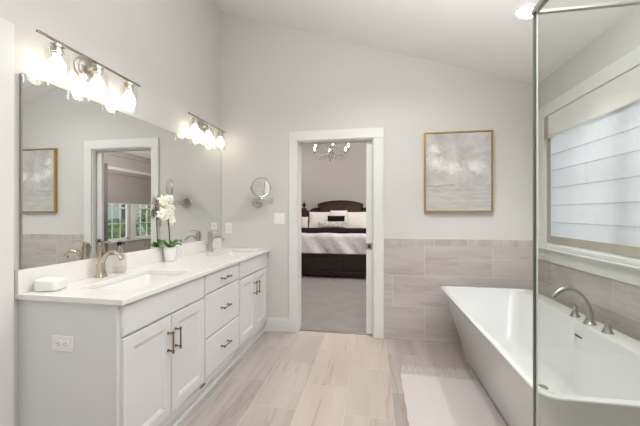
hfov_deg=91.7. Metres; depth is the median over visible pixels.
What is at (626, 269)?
window
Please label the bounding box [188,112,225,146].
vanity light
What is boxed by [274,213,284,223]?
light switch
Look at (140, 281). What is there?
sink
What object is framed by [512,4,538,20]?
recessed light
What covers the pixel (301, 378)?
floor
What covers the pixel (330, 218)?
pillow
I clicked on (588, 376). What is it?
bathtub
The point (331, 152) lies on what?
chandelier
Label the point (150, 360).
vanity cabinet
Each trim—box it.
[0,17,13,425]
[289,127,383,338]
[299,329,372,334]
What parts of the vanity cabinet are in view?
door, drawer, handle, handle, door, frame, drawer, drawer, drawer, door, drawer, door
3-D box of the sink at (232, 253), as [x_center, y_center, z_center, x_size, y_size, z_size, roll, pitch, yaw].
[-0.847,0.480,3.061,0.346,0.132,0.556,0,0,10]
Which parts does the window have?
sill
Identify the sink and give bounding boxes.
[94,274,176,290]
[216,251,248,255]
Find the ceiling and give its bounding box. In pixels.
[211,0,637,83]
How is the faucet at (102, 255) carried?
on the countertop
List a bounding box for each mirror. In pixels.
[19,72,221,269]
[249,177,272,207]
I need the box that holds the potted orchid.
[156,195,181,261]
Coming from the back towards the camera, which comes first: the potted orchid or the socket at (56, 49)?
the potted orchid
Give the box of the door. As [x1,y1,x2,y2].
[366,141,372,333]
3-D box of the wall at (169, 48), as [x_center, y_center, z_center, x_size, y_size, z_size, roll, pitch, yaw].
[-1.568,-0.725,1.247,0.140,4.000,4.530,0,0,10]
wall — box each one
[0,0,219,425]
[220,12,532,317]
[301,143,365,219]
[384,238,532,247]
[538,5,639,108]
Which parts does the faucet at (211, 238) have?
spout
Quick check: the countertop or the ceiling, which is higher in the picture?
the ceiling
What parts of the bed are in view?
mattress, footboard, headboard, headboard moulding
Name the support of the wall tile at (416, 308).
attached to the wall at (276, 81)
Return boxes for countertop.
[15,238,269,305]
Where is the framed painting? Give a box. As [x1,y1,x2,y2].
[424,130,493,211]
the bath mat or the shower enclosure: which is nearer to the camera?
the shower enclosure
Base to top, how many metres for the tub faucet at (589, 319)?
0.224 m
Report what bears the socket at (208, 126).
attached to the vanity light at (199, 126)
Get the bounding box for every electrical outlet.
[52,335,73,351]
[226,223,231,232]
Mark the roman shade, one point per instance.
(593, 142)
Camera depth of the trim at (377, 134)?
3.19 m
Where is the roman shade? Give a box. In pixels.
[544,65,639,257]
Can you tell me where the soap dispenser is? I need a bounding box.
[112,241,126,273]
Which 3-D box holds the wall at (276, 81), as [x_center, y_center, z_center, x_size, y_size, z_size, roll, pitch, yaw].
[0.457,-1.024,3.270,6.480,4.600,0.140,0,0,10]
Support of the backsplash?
attached to the wall at (169, 48)
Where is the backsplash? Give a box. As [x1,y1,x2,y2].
[15,238,221,293]
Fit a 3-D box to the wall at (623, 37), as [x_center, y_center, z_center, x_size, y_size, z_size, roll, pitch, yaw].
[1.730,-0.035,0.684,0.140,2.620,4.530,0,0,10]
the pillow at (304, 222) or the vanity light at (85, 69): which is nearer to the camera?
the vanity light at (85, 69)
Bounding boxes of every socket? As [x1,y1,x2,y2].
[49,42,64,57]
[55,340,61,346]
[62,341,68,347]
[91,64,103,77]
[124,81,133,91]
[191,117,197,124]
[205,124,211,131]
[217,130,222,136]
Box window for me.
[538,46,639,286]
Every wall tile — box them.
[384,245,532,343]
[538,259,639,341]
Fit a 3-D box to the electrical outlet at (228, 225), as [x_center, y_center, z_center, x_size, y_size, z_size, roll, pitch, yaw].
[-1.013,0.165,3.445,0.072,0.116,0.008,0,0,10]
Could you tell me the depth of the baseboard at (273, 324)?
3.34 m
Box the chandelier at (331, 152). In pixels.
[313,143,349,159]
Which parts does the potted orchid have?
pot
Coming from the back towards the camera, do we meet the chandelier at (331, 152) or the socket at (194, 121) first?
the chandelier at (331, 152)
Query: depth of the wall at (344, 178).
8.81 m
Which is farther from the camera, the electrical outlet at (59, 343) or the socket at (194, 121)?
the socket at (194, 121)
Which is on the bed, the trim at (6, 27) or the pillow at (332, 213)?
the pillow at (332, 213)
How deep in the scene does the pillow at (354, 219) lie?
7.90 m
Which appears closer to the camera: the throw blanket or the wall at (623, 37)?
the wall at (623, 37)
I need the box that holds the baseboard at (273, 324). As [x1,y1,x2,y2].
[267,317,288,331]
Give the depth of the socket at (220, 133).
3.28 m
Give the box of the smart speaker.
[34,276,66,291]
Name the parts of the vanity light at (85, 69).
bulb, plate, bulb, bulb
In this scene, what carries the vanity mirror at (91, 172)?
attached to the wall at (169, 48)
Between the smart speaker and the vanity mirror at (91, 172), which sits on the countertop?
the smart speaker
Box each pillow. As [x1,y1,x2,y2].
[301,217,307,227]
[308,212,329,227]
[318,221,346,227]
[328,216,344,221]
[330,210,346,223]
[346,212,365,227]
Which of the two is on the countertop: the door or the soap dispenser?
the soap dispenser
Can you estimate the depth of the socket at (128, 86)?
2.04 m
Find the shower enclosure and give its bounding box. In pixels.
[531,0,639,425]
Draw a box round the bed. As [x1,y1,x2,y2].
[301,200,365,276]
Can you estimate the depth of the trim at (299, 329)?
3.32 m
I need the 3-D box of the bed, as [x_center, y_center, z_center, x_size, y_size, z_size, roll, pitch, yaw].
[0.350,0.469,7.162,2.120,1.614,2.382,0,0,10]
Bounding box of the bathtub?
[441,286,639,425]
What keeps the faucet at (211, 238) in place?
on the countertop
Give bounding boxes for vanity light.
[36,30,140,107]
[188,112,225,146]
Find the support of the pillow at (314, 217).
on the bed
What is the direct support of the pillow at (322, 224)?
on the throw blanket
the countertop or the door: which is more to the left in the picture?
the countertop
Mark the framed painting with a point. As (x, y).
(458, 165)
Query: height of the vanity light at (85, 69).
0.249 m
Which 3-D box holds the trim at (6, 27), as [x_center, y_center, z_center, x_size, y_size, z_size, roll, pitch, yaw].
[-1.602,0.193,0.984,0.160,2.165,1.000,0,0,10]
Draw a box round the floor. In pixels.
[178,274,507,425]
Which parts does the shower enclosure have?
header rail, rail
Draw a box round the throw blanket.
[301,228,365,233]
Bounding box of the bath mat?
[397,363,505,425]
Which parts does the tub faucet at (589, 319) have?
spout, handle, handle, lever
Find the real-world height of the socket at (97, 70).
0.074 m
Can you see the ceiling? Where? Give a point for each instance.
(485, 36)
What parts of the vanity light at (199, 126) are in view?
bulb, plate, bulb, bulb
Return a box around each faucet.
[94,241,124,277]
[207,230,224,251]
[551,286,618,334]
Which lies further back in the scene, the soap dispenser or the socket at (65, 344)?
the soap dispenser
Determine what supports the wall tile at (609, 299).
attached to the wall at (623, 37)
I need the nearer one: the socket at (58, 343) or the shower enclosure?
the shower enclosure
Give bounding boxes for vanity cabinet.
[18,252,266,425]
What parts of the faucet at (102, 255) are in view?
lever, spout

